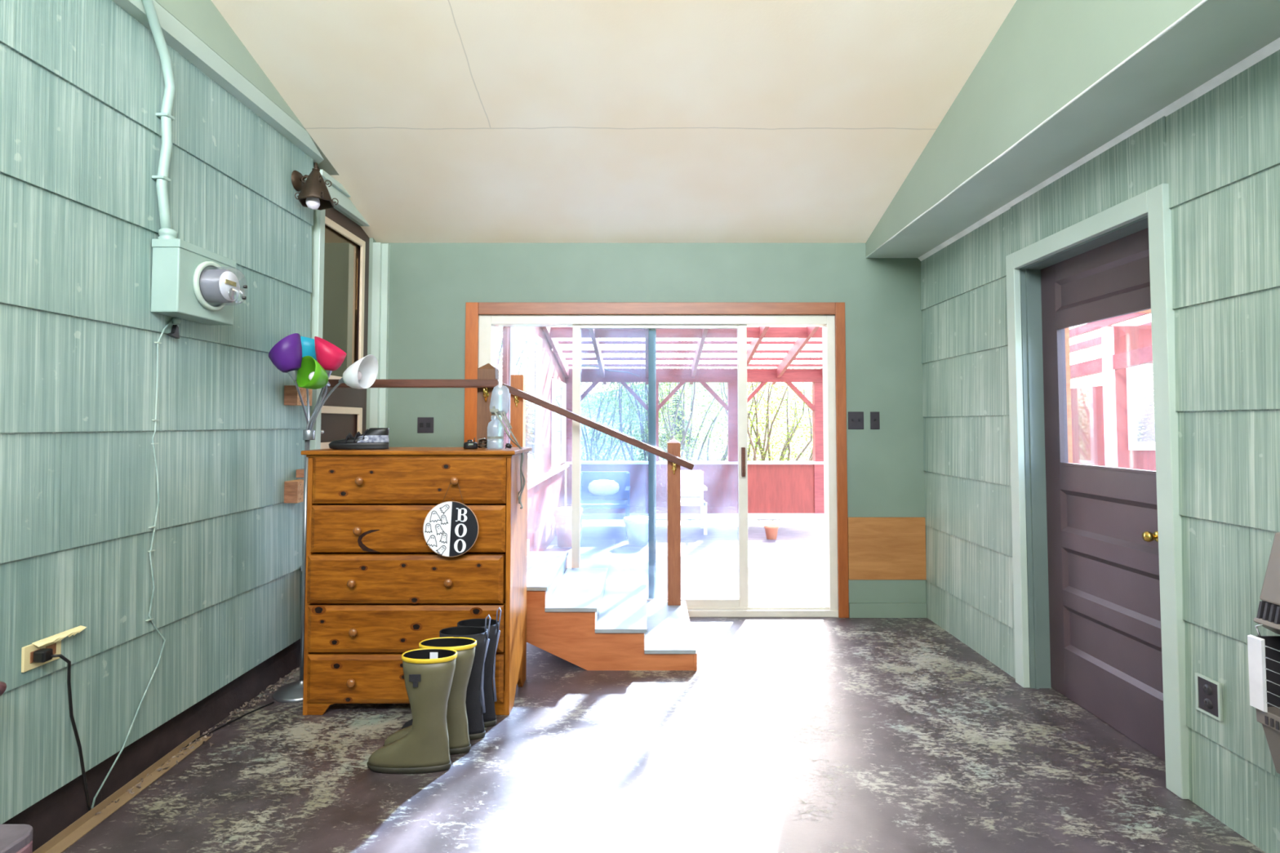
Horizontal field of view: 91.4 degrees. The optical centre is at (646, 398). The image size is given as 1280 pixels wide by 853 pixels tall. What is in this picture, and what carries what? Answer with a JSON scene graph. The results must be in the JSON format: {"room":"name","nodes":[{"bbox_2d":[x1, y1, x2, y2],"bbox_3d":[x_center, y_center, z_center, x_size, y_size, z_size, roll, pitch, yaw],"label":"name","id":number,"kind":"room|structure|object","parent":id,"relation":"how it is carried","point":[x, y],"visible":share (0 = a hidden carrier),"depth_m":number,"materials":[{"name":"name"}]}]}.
{"room":"mudroom","nodes":[
{"label":"mudroom","id":0,"kind":"room"},
{"bbox_2d":[0,0,376,824],"bbox_3d":[-1.960,-0.661,1.632,0.120,4.149,5.610,0,-2,0],"label":"wall","id":1,"kind":"structure","parent":0,"point":[82,85],"depth_m":2.28,"materials":[{"name":"green paint"}]},
{"bbox_2d":[21,625,86,672],"bbox_3d":[-1.887,0.796,1.997,0.034,0.082,0.194,0,-2,0],"label":"wall outlet","id":2,"kind":"object","parent":1,"relation":"attached to","point":[54,642],"visible":0.83,"depth_m":1.96,"materials":[{"name":"plastic"}]},
{"bbox_2d":[30,648,39,663],"bbox_3d":[-1.893,0.797,1.935,0.002,0.034,0.034,0,-2,0],"label":"receptacle","id":3,"kind":"object","parent":2,"relation":"attached to","point":[32,651],"depth_m":1.92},
{"bbox_2d":[32,648,91,810],"bbox_3d":[-1.870,1.106,2.047,0.062,0.645,0.273,0,-2,-5],"label":"cord","id":4,"kind":"object","parent":2,"relation":"hanging from","point":[44,655],"visible":1,"depth_m":2.01,"materials":[{"name":"black plastic"}]},
{"bbox_2d":[32,730,211,852],"bbox_3d":[-1.866,1.414,2.025,0.053,0.030,1.320,0,-2,-3],"label":"trim","id":5,"kind":"structure","parent":1,"relation":"attached to","point":[87,822],"depth_m":2.21,"materials":[{"name":"beige wood"}]},
{"bbox_2d":[91,320,172,808],"bbox_3d":[-1.895,0.558,2.325,0.027,1.758,0.297,0,-2,5],"label":"cable","id":6,"kind":"object","parent":1,"relation":"attached to","point":[155,420],"visible":1,"depth_m":2.40,"materials":[{"name":"teal plastic"}]},
{"bbox_2d":[1,639,300,852],"bbox_3d":[-1.975,1.304,1.150,0.090,0.185,4.800,0,-2,0],"label":"baseboard","id":7,"kind":"structure","parent":1,"relation":"attached to","point":[49,816],"depth_m":2.43,"materials":[{"name":"wood"}]},
{"bbox_2d":[142,0,177,239],"bbox_3d":[-1.855,-1.084,2.311,0.072,0.932,0.355,0,-2,-7],"label":"conduit","id":8,"kind":"object","parent":1,"relation":"attached to","point":[166,232],"visible":0.95,"depth_m":2.42,"materials":[{"name":"metal"}]},
{"bbox_2d":[166,317,181,338],"bbox_3d":[-1.886,-0.284,2.492,0.031,0.083,0.052,0,-2,0],"label":"connector","id":9,"kind":"object","parent":1,"relation":"attached to","point":[175,333],"visible":1,"depth_m":2.50,"materials":[{"name":"black plastic"}]},
{"bbox_2d":[151,239,247,324],"bbox_3d":[-1.782,-0.466,2.558,0.235,0.282,0.333,0,-2,0],"label":"electric meter","id":10,"kind":"object","parent":1,"relation":"attached to","point":[190,282],"visible":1,"depth_m":2.47,"materials":[{"name":"teal paint"}]},
{"bbox_2d":[284,479,303,502],"bbox_3d":[-1.865,0.493,3.343,0.071,0.113,0.140,0,-2,0],"label":"wood block","id":11,"kind":"object","parent":1,"relation":"attached to","point":[293,489],"visible":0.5,"depth_m":3.27,"materials":[{"name":"brown wood"}]},
{"bbox_2d":[284,385,312,405],"bbox_3d":[-1.865,-0.015,3.346,0.071,0.103,0.145,0,-2,0],"label":"wood block","id":12,"kind":"object","parent":1,"relation":"attached to","point":[291,397],"visible":0.66,"depth_m":3.27,"materials":[{"name":"brown wood"}]},
{"bbox_2d":[291,162,338,210],"bbox_3d":[-1.803,-1.154,3.392,0.217,0.269,0.160,-1,-2,16],"label":"wall sconce","id":13,"kind":"object","parent":1,"relation":"attached to","point":[314,194],"visible":1,"depth_m":3.36,"materials":[{"name":"brown metal"}]},
{"bbox_2d":[309,169,369,449],"bbox_3d":[-1.927,-0.184,3.968,0.125,2.240,0.835,0,-2,0],"label":"door","id":14,"kind":"structure","parent":1,"relation":"in","point":[340,251],"depth_m":3.99,"materials":[{"name":"paint"}]},
{"bbox_2d":[155,0,338,175],"bbox_3d":[-1.881,-2.090,1.323,0.087,1.318,4.880,0,-2,0],"label":"wall","id":15,"kind":"structure","parent":0,"point":[202,18],"depth_m":2.71,"materials":[{"name":"green paint"}]},
{"bbox_2d":[111,0,324,164],"bbox_3d":[-1.883,-1.497,1.310,0.085,0.085,4.900,0,-2,0],"label":"trim","id":16,"kind":"structure","parent":15,"relation":"attached to","point":[177,36],"depth_m":2.74,"materials":[{"name":"wood"}]},
{"bbox_2d":[494,326,564,551],"bbox_3d":[-1.140,0.328,6.572,0.040,2.640,4.040,0,-2,0],"label":"wall","id":17,"kind":"structure","parent":0,"point":[548,494],"depth_m":6.81,"materials":[{"name":"red wood"}]},
{"bbox_2d":[509,326,542,481],"bbox_3d":[-1.113,0.057,5.777,0.055,1.400,1.350,0,-2,0],"label":"window","id":18,"kind":"structure","parent":17,"relation":"in","point":[526,331],"depth_m":6.37,"materials":[{"name":"white paint"}]},
{"bbox_2d":[527,463,569,489],"bbox_3d":[-1.090,0.829,6.572,0.060,0.040,4.000,0,-2,0],"label":"trim","id":19,"kind":"structure","parent":17,"relation":"attached to","point":[544,477],"depth_m":6.60,"materials":[{"name":"white paint"}]},
{"bbox_2d":[551,377,566,466],"bbox_3d":[-1.113,0.299,7.869,0.055,1.040,1.050,0,-2,0],"label":"window","id":20,"kind":"structure","parent":17,"relation":"in","point":[556,382],"depth_m":7.84,"materials":[{"name":"white paint"}]},
{"bbox_2d":[211,0,1017,243],"bbox_3d":[-0.275,-2.027,1.686,3.750,1.615,5.610,0,-2,0],"label":"ceiling","id":21,"kind":"structure","parent":0,"point":[439,121],"depth_m":3.20,"materials":[{"name":"paint"}]},
{"bbox_2d":[386,243,926,603],"bbox_3d":[0.000,0.151,4.478,4.600,2.750,0.140,0,-2,0],"label":"wall","id":22,"kind":"structure","parent":0,"point":[431,285],"depth_m":4.44,"materials":[{"name":"green paint"}]},
{"bbox_2d":[369,242,390,427],"bbox_3d":[-1.877,-0.038,4.382,0.095,2.120,0.065,0,-2,0],"label":"trim","id":23,"kind":"structure","parent":22,"relation":"attached to","point":[381,251],"depth_m":4.38,"materials":[{"name":"wood"}]},
{"bbox_2d":[417,417,433,432],"bbox_3d":[-1.559,0.186,4.402,0.114,0.110,0.009,0,-2,0],"label":"wall plate","id":24,"kind":"object","parent":22,"relation":"attached to","point":[424,424],"visible":1,"depth_m":4.40,"materials":[{"name":"black plastic"}]},
{"bbox_2d":[464,302,848,617],"bbox_3d":[0.060,0.423,4.452,2.684,2.205,0.150,0,-2,0],"label":"door","id":25,"kind":"structure","parent":22,"relation":"in","point":[480,330],"depth_m":4.42,"materials":[{"name":"wood"}]},
{"bbox_2d":[848,411,863,429],"bbox_3d":[1.473,0.154,4.399,0.110,0.124,0.016,0,-2,0],"label":"wall plate","id":26,"kind":"object","parent":22,"relation":"attached to","point":[855,419],"visible":1,"depth_m":4.40,"materials":[{"name":"black plastic"}]},
{"bbox_2d":[870,411,879,429],"bbox_3d":[1.607,0.154,4.399,0.065,0.124,0.016,0,-2,0],"label":"wall plate","id":27,"kind":"object","parent":22,"relation":"attached to","point":[874,415],"visible":1,"depth_m":4.40,"materials":[{"name":"black plastic"}]},
{"bbox_2d":[847,517,926,579],"bbox_3d":[1.675,1.045,4.364,0.539,0.430,0.016,0,-2,0],"label":"wood panel","id":28,"kind":"object","parent":22,"relation":"attached to","point":[879,548],"depth_m":4.36,"materials":[{"name":"brown wood"}]},
{"bbox_2d":[848,579,927,617],"bbox_3d":[1.675,1.391,4.348,0.539,0.262,0.022,0,-2,0],"label":"baseboard","id":29,"kind":"structure","parent":22,"relation":"attached to","point":[868,598],"depth_m":4.35,"materials":[{"name":"green paint"}]},
{"bbox_2d":[62,617,1265,852],"bbox_3d":[0.000,1.475,1.618,4.600,0.120,5.750,0,-2,0],"label":"floor","id":30,"kind":"structure","parent":0,"point":[787,735],"depth_m":2.42,"materials":[{"name":"paint"}]},
{"bbox_2d":[0,681,32,852],"bbox_3d":[-1.708,1.084,1.449,0.334,0.648,0.623,0,-2,0],"label":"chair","id":31,"kind":"object","parent":30,"relation":"on","point":[14,838],"visible":1,"depth_m":1.56,"materials":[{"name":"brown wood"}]},
{"bbox_2d":[95,666,299,815],"bbox_3d":[-1.871,1.452,2.790,0.127,0.018,1.306,0,-2,0],"label":"rubble","id":32,"kind":"object","parent":30,"relation":"on","point":[281,680],"visible":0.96,"depth_m":2.82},
{"bbox_2d":[268,333,378,702],"bbox_3d":[-1.633,0.571,3.136,0.494,1.806,0.458,0,-2,0],"label":"floor lamp","id":33,"kind":"object","parent":30,"relation":"on","point":[295,355],"visible":0.99,"depth_m":3.14,"materials":[{"name":"silver metal"}]},
{"bbox_2d":[367,648,457,773],"bbox_3d":[-0.921,1.225,2.454,0.345,0.444,0.126,0,-2,0],"label":"rubber boot","id":34,"kind":"object","parent":30,"relation":"on","point":[428,673],"visible":1,"depth_m":2.41,"materials":[{"name":"green rubber"}]},
{"bbox_2d":[301,447,532,715],"bbox_3d":[-1.115,0.861,3.090,0.999,1.222,0.477,0,-2,0],"label":"dresser","id":35,"kind":"object","parent":30,"relation":"on","point":[375,590],"visible":0.84,"depth_m":2.91,"materials":[{"name":"brown wood"}]},
{"bbox_2d":[328,427,389,449],"bbox_3d":[-1.406,0.195,3.054,0.283,0.104,0.098,0,-2,-5],"label":"sneaker","id":36,"kind":"object","parent":35,"relation":"on","point":[373,438],"visible":1,"depth_m":3.02,"materials":[{"name":"fabric"}]},
{"bbox_2d":[422,483,478,556],"bbox_3d":[-0.899,0.546,2.880,0.255,0.357,0.031,0,-2,0],"label":"hanging sign","id":37,"kind":"object","parent":35,"relation":"hanging from","point":[451,528],"visible":1,"depth_m":2.86,"materials":[{"name":"white wood"}]},
{"bbox_2d":[489,405,525,508],"bbox_3d":[-0.695,0.239,3.117,0.185,0.615,0.107,0,-2,0],"label":"strap","id":38,"kind":"object","parent":35,"relation":"on","point":[494,411],"visible":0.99,"depth_m":3.09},
{"bbox_2d":[382,636,476,755],"bbox_3d":[-0.897,1.230,2.584,0.380,0.444,0.126,0,-2,0],"label":"rubber boot","id":39,"kind":"object","parent":30,"relation":"on","point":[456,714],"visible":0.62,"depth_m":2.56,"materials":[{"name":"green rubber"}]},
{"bbox_2d":[401,614,490,740],"bbox_3d":[-0.869,1.196,2.700,0.386,0.521,0.116,0,-2,0],"label":"boot","id":40,"kind":"object","parent":30,"relation":"on","point":[475,705],"visible":0.43,"depth_m":2.67,"materials":[{"name":"rubber"}]},
{"bbox_2d":[457,607,501,727],"bbox_3d":[-0.829,1.201,2.810,0.345,0.521,0.116,0,-2,0],"label":"boot","id":41,"kind":"object","parent":30,"relation":"on","point":[490,696],"visible":0.4,"depth_m":2.79,"materials":[{"name":"rubber"}]},
{"bbox_2d":[526,539,697,671],"bbox_3d":[-0.278,1.230,3.886,1.104,0.548,0.947,0,-2,0],"label":"staircase","id":42,"kind":"structure","parent":30,"relation":"on","point":[586,622],"depth_m":3.44,"materials":[{"name":"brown wood"}]},
{"bbox_2d":[666,438,680,605],"bbox_3d":[0.186,0.840,4.304,0.088,1.129,0.088,0,-2,0],"label":"newel post","id":43,"kind":"object","parent":42,"relation":"on","point":[673,446],"visible":1,"depth_m":4.26,"materials":[{"name":"brown wood"}]},
{"bbox_3d":[-1.364,1.218,3.870,1.063,0.570,0.914,0,-2,0],"label":"landing platform","id":44,"kind":"object","parent":30,"relation":"on","visible":0},
{"bbox_2d":[476,363,498,447],"bbox_3d":[-0.895,0.359,3.509,0.100,1.119,0.090,0,-2,0],"label":"newel post","id":45,"kind":"object","parent":44,"relation":"on","point":[487,424],"visible":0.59,"depth_m":3.48,"materials":[{"name":"brown wood"}]},
{"bbox_2d":[327,379,498,402],"bbox_3d":[-1.323,-0.044,3.453,1.015,0.123,0.076,0,-2,0],"label":"handrail","id":46,"kind":"object","parent":45,"relation":"attached to","point":[485,384],"visible":0.83,"depth_m":3.42,"materials":[{"name":"brown wood"}]},
{"bbox_2d":[510,374,525,447],"bbox_3d":[-0.894,0.394,4.322,0.088,1.113,0.088,0,-2,0],"label":"newel post","id":47,"kind":"object","parent":44,"relation":"on","point":[517,415],"visible":0.44,"depth_m":4.29,"materials":[{"name":"orange wood"}]},
{"bbox_2d":[500,383,694,474],"bbox_3d":[-0.335,0.207,4.257,1.312,0.620,0.081,0,-2,0],"label":"handrail","id":48,"kind":"object","parent":47,"relation":"attached to","point":[517,393],"visible":1,"depth_m":4.22,"materials":[{"name":"brown wood"}]},
{"bbox_2d":[543,520,825,605],"bbox_3d":[0.700,1.695,6.714,4.000,0.080,4.450,0,-2,0],"label":"patio floor","id":49,"kind":"structure","parent":0,"point":[789,569],"depth_m":6.46,"materials":[{"name":"concrete"}]},
{"bbox_2d":[552,506,582,547],"bbox_3d":[-0.900,1.460,7.098,0.337,0.420,0.337,0,-2,0],"label":"plant pot","id":50,"kind":"object","parent":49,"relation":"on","point":[562,515],"visible":0.76,"depth_m":6.98,"materials":[{"name":"ceramic"}]},
{"bbox_2d":[580,471,630,538],"bbox_3d":[-0.550,1.319,7.839,0.670,0.760,0.590,0,-2,0],"label":"patio chair","id":51,"kind":"object","parent":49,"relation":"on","point":[593,485],"visible":0.84,"depth_m":8.02,"materials":[{"name":"blue plastic"}]},
{"bbox_2d":[587,479,619,495],"bbox_3d":[-0.550,1.134,7.967,0.432,0.220,0.130,0,-2,0],"label":"cushion","id":52,"kind":"object","parent":51,"relation":"on","point":[597,487],"depth_m":7.92,"materials":[{"name":"white fabric"}]},
{"bbox_2d":[623,515,648,546],"bbox_3d":[-0.100,1.524,7.196,0.337,0.300,0.337,0,-2,0],"label":"plant pot","id":53,"kind":"object","parent":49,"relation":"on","point":[637,526],"visible":0.87,"depth_m":7.08,"materials":[{"name":"white paint"}]},
{"bbox_2d":[680,470,707,534],"bbox_3d":[0.520,1.329,8.089,0.470,0.760,0.590,0,-2,0],"label":"patio chair","id":54,"kind":"object","parent":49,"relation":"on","point":[691,481],"visible":0.54,"depth_m":8.28,"materials":[{"name":"white paint"}]},
{"bbox_2d":[764,524,778,539],"bbox_3d":[1.500,1.604,7.523,0.179,0.165,0.179,0,-2,0],"label":"plant pot","id":55,"kind":"object","parent":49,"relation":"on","point":[771,530],"visible":1,"depth_m":7.46,"materials":[{"name":"ceramic"}]},
{"bbox_2d":[566,464,824,513],"bbox_3d":[0.685,1.242,8.558,3.570,0.690,0.040,0,-2,0],"label":"wall","id":56,"kind":"structure","parent":0,"point":[771,488],"depth_m":8.56,"materials":[{"name":"red wood"}]},
{"bbox_2d":[566,461,823,464],"bbox_3d":[0.685,0.880,8.592,3.570,0.035,0.140,0,-2,0],"label":"trim","id":57,"kind":"structure","parent":56,"relation":"on","point":[581,462],"depth_m":8.52,"materials":[{"name":"white paint"}]},
{"bbox_2d":[564,382,572,462],"bbox_3d":[-1.080,0.316,8.619,0.140,1.095,0.130,0,-2,0],"label":"porch post","id":58,"kind":"object","parent":57,"relation":"on","point":[569,384],"visible":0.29,"depth_m":8.55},
{"bbox_2d":[656,382,658,462],"bbox_3d":[0.090,0.316,8.619,0.140,1.095,0.130,0,-2,0],"label":"porch post","id":59,"kind":"object","parent":57,"relation":"on","point":[657,383],"visible":0.36,"depth_m":8.55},
{"bbox_2d":[620,379,648,410],"bbox_3d":[-0.165,-0.048,8.598,0.406,0.424,0.090,0,-2,0],"label":"brace","id":60,"kind":"object","parent":59,"relation":"attached to","point":[625,385],"visible":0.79,"depth_m":8.55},
{"bbox_2d":[656,379,684,410],"bbox_3d":[0.325,-0.048,8.598,0.406,0.424,0.090,0,-2,0],"label":"brace","id":61,"kind":"object","parent":59,"relation":"attached to","point":[679,385],"visible":0.86,"depth_m":8.55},
{"bbox_2d":[727,382,737,462],"bbox_3d":[1.190,0.316,8.619,0.140,1.095,0.130,0,-2,0],"label":"porch post","id":62,"kind":"object","parent":57,"relation":"on","point":[732,401],"visible":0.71,"depth_m":8.56,"materials":[{"name":"wood"}]},
{"bbox_2d":[699,379,729,410],"bbox_3d":[0.935,-0.048,8.598,0.406,0.424,0.090,0,-2,0],"label":"brace","id":63,"kind":"object","parent":62,"relation":"attached to","point":[703,383],"visible":1,"depth_m":8.55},
{"bbox_2d":[812,382,823,462],"bbox_3d":[2.370,0.316,8.619,0.140,1.095,0.130,0,-2,0],"label":"porch post","id":64,"kind":"object","parent":57,"relation":"on","point":[817,387],"visible":0.79,"depth_m":8.56,"materials":[{"name":"wood"}]},
{"bbox_2d":[564,368,822,382],"bbox_3d":[0.700,-0.320,8.614,3.800,0.185,0.090,0,-2,0],"label":"header beam","id":65,"kind":"structure","parent":64,"relation":"on","point":[587,375],"depth_m":8.57,"materials":[{"name":"wood"}]},
{"bbox_2d":[542,326,568,377],"bbox_3d":[-1.087,-0.789,6.766,0.045,1.008,4.340,0,-2,0],"label":"rafter","id":66,"kind":"object","parent":65,"relation":"on","point":[553,342],"visible":0.07,"depth_m":7.54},
{"bbox_2d":[551,326,591,337],"bbox_3d":[-0.843,-0.738,6.954,0.445,0.120,0.040,0,-2,0],"label":"board","id":67,"kind":"object","parent":66,"relation":"attached to","point":[556,331],"visible":0.79,"depth_m":6.93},
{"bbox_2d":[588,328,606,384],"bbox_3d":[-0.598,-0.789,6.766,0.045,1.008,4.340,0,-2,0],"label":"rafter","id":68,"kind":"object","parent":65,"relation":"on","point":[595,341],"visible":0.29,"depth_m":7.60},
{"bbox_2d":[595,328,644,337],"bbox_3d":[-0.297,-0.738,6.954,0.555,0.120,0.040,0,-2,0],"label":"board","id":69,"kind":"object","parent":68,"relation":"attached to","point":[599,333],"visible":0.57,"depth_m":6.93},
{"bbox_2d":[644,328,648,384],"bbox_3d":[0.003,-0.789,6.766,0.045,1.008,4.340,0,-2,0],"label":"rafter","id":70,"kind":"object","parent":65,"relation":"on","point":[646,330],"visible":0.14,"depth_m":7.48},
{"bbox_2d":[689,328,708,384],"bbox_3d":[0.632,-0.789,6.766,0.045,1.008,4.340,0,-2,0],"label":"rafter","id":71,"kind":"object","parent":65,"relation":"on","point":[700,343],"visible":0.29,"depth_m":7.57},
{"bbox_2d":[656,328,702,337],"bbox_3d":[0.318,-0.738,6.954,0.585,0.120,0.040,0,-2,0],"label":"board","id":72,"kind":"object","parent":71,"relation":"attached to","point":[660,333],"visible":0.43,"depth_m":6.93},
{"bbox_2d":[551,350,822,353],"bbox_3d":[0.675,-0.597,7.929,3.850,0.035,0.040,0,-2,0],"label":"purlin","id":73,"kind":"object","parent":71,"relation":"on","point":[563,351],"visible":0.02,"depth_m":7.91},
{"bbox_2d":[558,341,822,344],"bbox_3d":[0.675,-0.680,7.583,3.850,0.035,0.040,0,-2,0],"label":"purlin","id":74,"kind":"object","parent":71,"relation":"on","point":[559,342],"visible":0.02,"depth_m":7.56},
{"bbox_2d":[564,357,822,359],"bbox_3d":[0.675,-0.525,8.227,3.850,0.035,0.040,0,-2,0],"label":"purlin","id":75,"kind":"object","parent":71,"relation":"on","point":[566,358],"visible":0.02,"depth_m":8.21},
{"bbox_2d":[568,364,822,366],"bbox_3d":[0.675,-0.453,8.524,3.850,0.035,0.040,0,-2,0],"label":"purlin","id":76,"kind":"object","parent":71,"relation":"on","point":[569,365],"visible":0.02,"depth_m":8.50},
{"bbox_2d":[706,326,759,337],"bbox_3d":[0.953,-0.738,6.954,0.595,0.120,0.040,0,-2,0],"label":"board","id":77,"kind":"object","parent":71,"relation":"attached to","point":[752,331],"visible":0.71,"depth_m":6.93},
{"bbox_2d":[746,326,769,367],"bbox_3d":[1.272,-0.789,6.766,0.045,1.008,4.340,0,-2,0],"label":"rafter","id":78,"kind":"object","parent":65,"relation":"on","point":[755,342],"visible":0.07,"depth_m":7.27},
{"bbox_2d":[771,326,819,384],"bbox_3d":[1.802,-0.789,6.766,0.045,1.008,4.340,0,-2,0],"label":"rafter","id":79,"kind":"object","parent":65,"relation":"on","point":[800,343],"visible":0.21,"depth_m":7.61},
{"bbox_2d":[763,326,807,337],"bbox_3d":[1.538,-0.738,6.954,0.485,0.120,0.040,0,-2,0],"label":"board","id":80,"kind":"object","parent":79,"relation":"attached to","point":[773,331],"visible":0.79,"depth_m":6.93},
{"bbox_2d":[785,379,816,410],"bbox_3d":[2.115,-0.048,8.598,0.406,0.424,0.090,0,-2,0],"label":"brace","id":81,"kind":"object","parent":64,"relation":"attached to","point":[788,383],"visible":1,"depth_m":8.56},
{"bbox_2d":[582,513,824,519],"bbox_3d":[0.685,1.594,8.474,3.570,0.060,0.180,0,-2,0],"label":"trim","id":82,"kind":"structure","parent":56,"relation":"attached to","point":[584,516],"depth_m":8.38,"materials":[{"name":"white paint"}]},
{"bbox_2d":[865,0,1203,256],"bbox_3d":[1.580,-1.948,1.683,0.040,1.654,5.610,0,-2,0],"label":"wall","id":83,"kind":"structure","parent":0,"point":[1044,54],"depth_m":2.60,"materials":[{"name":"green paint"}]},
{"bbox_2d":[876,0,1207,249],"bbox_3d":[1.562,-1.121,1.545,0.010,0.013,5.400,0,-2,0],"label":"trim","id":84,"kind":"structure","parent":83,"relation":"attached to","point":[1184,15],"depth_m":2.28,"materials":[{"name":"wood"}]},
{"bbox_2d":[866,0,1279,257],"bbox_3d":[1.850,-1.116,1.650,0.580,0.008,5.610,0,-2,0],"label":"ceiling","id":85,"kind":"structure","parent":0,"point":[1217,35],"depth_m":2.33,"materials":[{"name":"paint"}]},
{"bbox_2d":[920,49,1279,852],"bbox_3d":[2.042,0.097,1.602,0.196,2.868,5.610,0,-2,0],"label":"wall","id":86,"kind":"structure","parent":0,"point":[1218,154],"depth_m":2.22,"materials":[{"name":"green paint"}]},
{"bbox_2d":[1005,183,1189,799],"bbox_3d":[2.021,0.338,2.796,0.198,2.245,1.019,0,-2,0],"label":"door","id":87,"kind":"structure","parent":86,"relation":"in","point":[1099,622],"depth_m":2.85,"materials":[{"name":"brown paint"}]},
{"bbox_2d":[918,37,1279,261],"bbox_3d":[1.940,-1.101,1.649,0.028,0.030,5.610,0,-2,0],"label":"trim","id":88,"kind":"structure","parent":86,"relation":"attached to","point":[1274,46],"depth_m":2.44,"materials":[{"name":"wood"}]},
{"bbox_2d":[1195,672,1222,721],"bbox_3d":[1.940,1.028,2.158,0.011,0.126,0.094,0,-2,0],"label":"wall outlet","id":89,"kind":"object","parent":86,"relation":"attached to","point":[1208,691],"visible":1,"depth_m":2.15,"materials":[{"name":"black plastic"}]},
{"bbox_2d":[1247,532,1279,773],"bbox_3d":[1.828,0.708,1.477,0.232,0.697,0.607,0,-2,0],"label":"heater","id":90,"kind":"object","parent":86,"relation":"attached to","point":[1264,651],"visible":1,"depth_m":1.76,"materials":[{"name":"grey metal"}]},
{"bbox_2d":[1071,325,1155,471],"bbox_3d":[6.400,0.464,7.988,2.400,2.500,2.000,0,-2,0],"label":"wall","id":91,"kind":"structure","parent":0,"point":[1086,402],"depth_m":7.04,"materials":[{"name":"red wood"}]},
{"bbox_2d":[1125,364,1155,450],"bbox_3d":[6.190,0.100,7.002,1.620,0.950,0.060,0,-2,0],"label":"window","id":92,"kind":"structure","parent":91,"relation":"in","point":[1133,445],"depth_m":6.97,"materials":[{"name":"white paint"}]},
{"bbox_3d":[4.870,1.602,3.840,5.460,0.100,10.200,0,-2,0],"label":"floor","id":93,"kind":"structure","parent":0,"visible":0},
{"bbox_2d":[1065,327,1072,462],"bbox_3d":[3.950,0.356,5.881,0.060,2.550,0.060,0,-2,0],"label":"porch post","id":94,"kind":"object","parent":93,"relation":"on","point":[1067,330],"visible":0.14,"depth_m":5.87,"materials":[{"name":"white wood"}]},
{"bbox_2d":[1133,309,1151,313],"bbox_3d":[5.750,-0.900,6.140,3.722,0.160,0.060,0,-2,-6],"label":"header beam","id":95,"kind":"structure","parent":94,"relation":"on","point":[1148,311],"depth_m":6.01,"materials":[{"name":"brown wood"}]},
{"bbox_2d":[1069,313,1149,337],"bbox_3d":[5.400,-1.089,5.647,0.045,0.620,7.207,0,-2,0],"label":"rafter","id":96,"kind":"object","parent":95,"relation":"on","point":[1083,329],"visible":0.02,"depth_m":7.43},
{"bbox_2d":[1069,321,1151,352],"bbox_3d":[6.100,-1.089,5.647,0.045,0.620,7.207,0,-2,0],"label":"rafter","id":97,"kind":"object","parent":95,"relation":"on","point":[1096,341],"visible":0.02,"depth_m":8.63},
{"bbox_2d":[1101,326,1117,467],"bbox_3d":[5.140,0.437,6.928,0.080,2.470,0.080,0,-2,0],"label":"porch post","id":98,"kind":"object","parent":93,"relation":"on","point":[1107,332],"visible":0.64,"depth_m":6.92,"materials":[{"name":"white paint"}]},
{"bbox_2d":[1070,345,1152,379],"bbox_3d":[5.200,-0.504,6.024,0.080,0.580,6.011,0,-2,0],"label":"header beam","id":99,"kind":"structure","parent":98,"relation":"attached to","point":[1141,356],"depth_m":6.84,"materials":[{"name":"wood"}]},
{"label":"outside","id":100,"kind":"structure","parent":0,"visible":0},
{"bbox_2d":[497,382,1154,520],"bbox_3d":[0.000,-0.021,60.047,180.000,8.156,160.000,0,-2,0],"label":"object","id":101,"kind":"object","parent":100,"point":[557,436],"depth_m":43.67,"materials":[{"name":"green plant"}]},
{"bbox_2d":[498,382,534,455],"bbox_3d":[-5.940,0.888,29.994,2.921,3.880,2.861,0,-2,0],"label":"conifer tree","id":102,"kind":"object","parent":101,"relation":"on","point":[528,439],"visible":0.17,"depth_m":29.78,"materials":[{"name":"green plant"}]},
{"bbox_2d":[497,326,559,446],"bbox_3d":[-3.136,-0.326,9.570,3.616,4.828,5.286,0,-2,4],"label":"leafy tree","id":103,"kind":"object","parent":101,"relation":"on","point":[522,354],"visible":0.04,"depth_m":10.26,"materials":[{"name":"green plant"}]},
{"bbox_2d":[528,354,665,485],"bbox_3d":[-0.854,0.596,12.012,3.143,3.433,3.174,1,-3,-27],"label":"leafy tree","id":104,"kind":"object","parent":101,"relation":"on","point":[591,451],"visible":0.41,"depth_m":11.96,"materials":[{"name":"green plant"}]},
{"bbox_2d":[581,337,727,520],"bbox_3d":[0.060,0.256,11.152,2.646,3.798,4.334,0,-2,3],"label":"leafy tree","id":105,"kind":"object","parent":101,"relation":"on","point":[643,431],"visible":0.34,"depth_m":10.55,"materials":[{"name":"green plant"}]},
{"bbox_2d":[658,391,695,447],"bbox_3d":[1.536,1.281,33.998,2.552,3.574,2.915,0,-2,0],"label":"conifer tree","id":106,"kind":"object","parent":101,"relation":"on","point":[676,393],"visible":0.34,"depth_m":33.78,"materials":[{"name":"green plant"}]},
{"bbox_2d":[613,337,780,520],"bbox_3d":[0.837,0.449,11.644,2.939,3.502,3.341,0,-2,-3],"label":"leafy tree","id":107,"kind":"object","parent":101,"relation":"on","point":[724,456],"visible":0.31,"depth_m":11.38,"materials":[{"name":"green plant"}]},
{"bbox_2d":[688,337,822,520],"bbox_3d":[2.048,0.568,10.550,2.749,3.498,3.718,0,-2,0],"label":"leafy tree","id":108,"kind":"object","parent":101,"relation":"on","point":[786,446],"visible":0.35,"depth_m":10.35,"materials":[{"name":"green plant"}]},
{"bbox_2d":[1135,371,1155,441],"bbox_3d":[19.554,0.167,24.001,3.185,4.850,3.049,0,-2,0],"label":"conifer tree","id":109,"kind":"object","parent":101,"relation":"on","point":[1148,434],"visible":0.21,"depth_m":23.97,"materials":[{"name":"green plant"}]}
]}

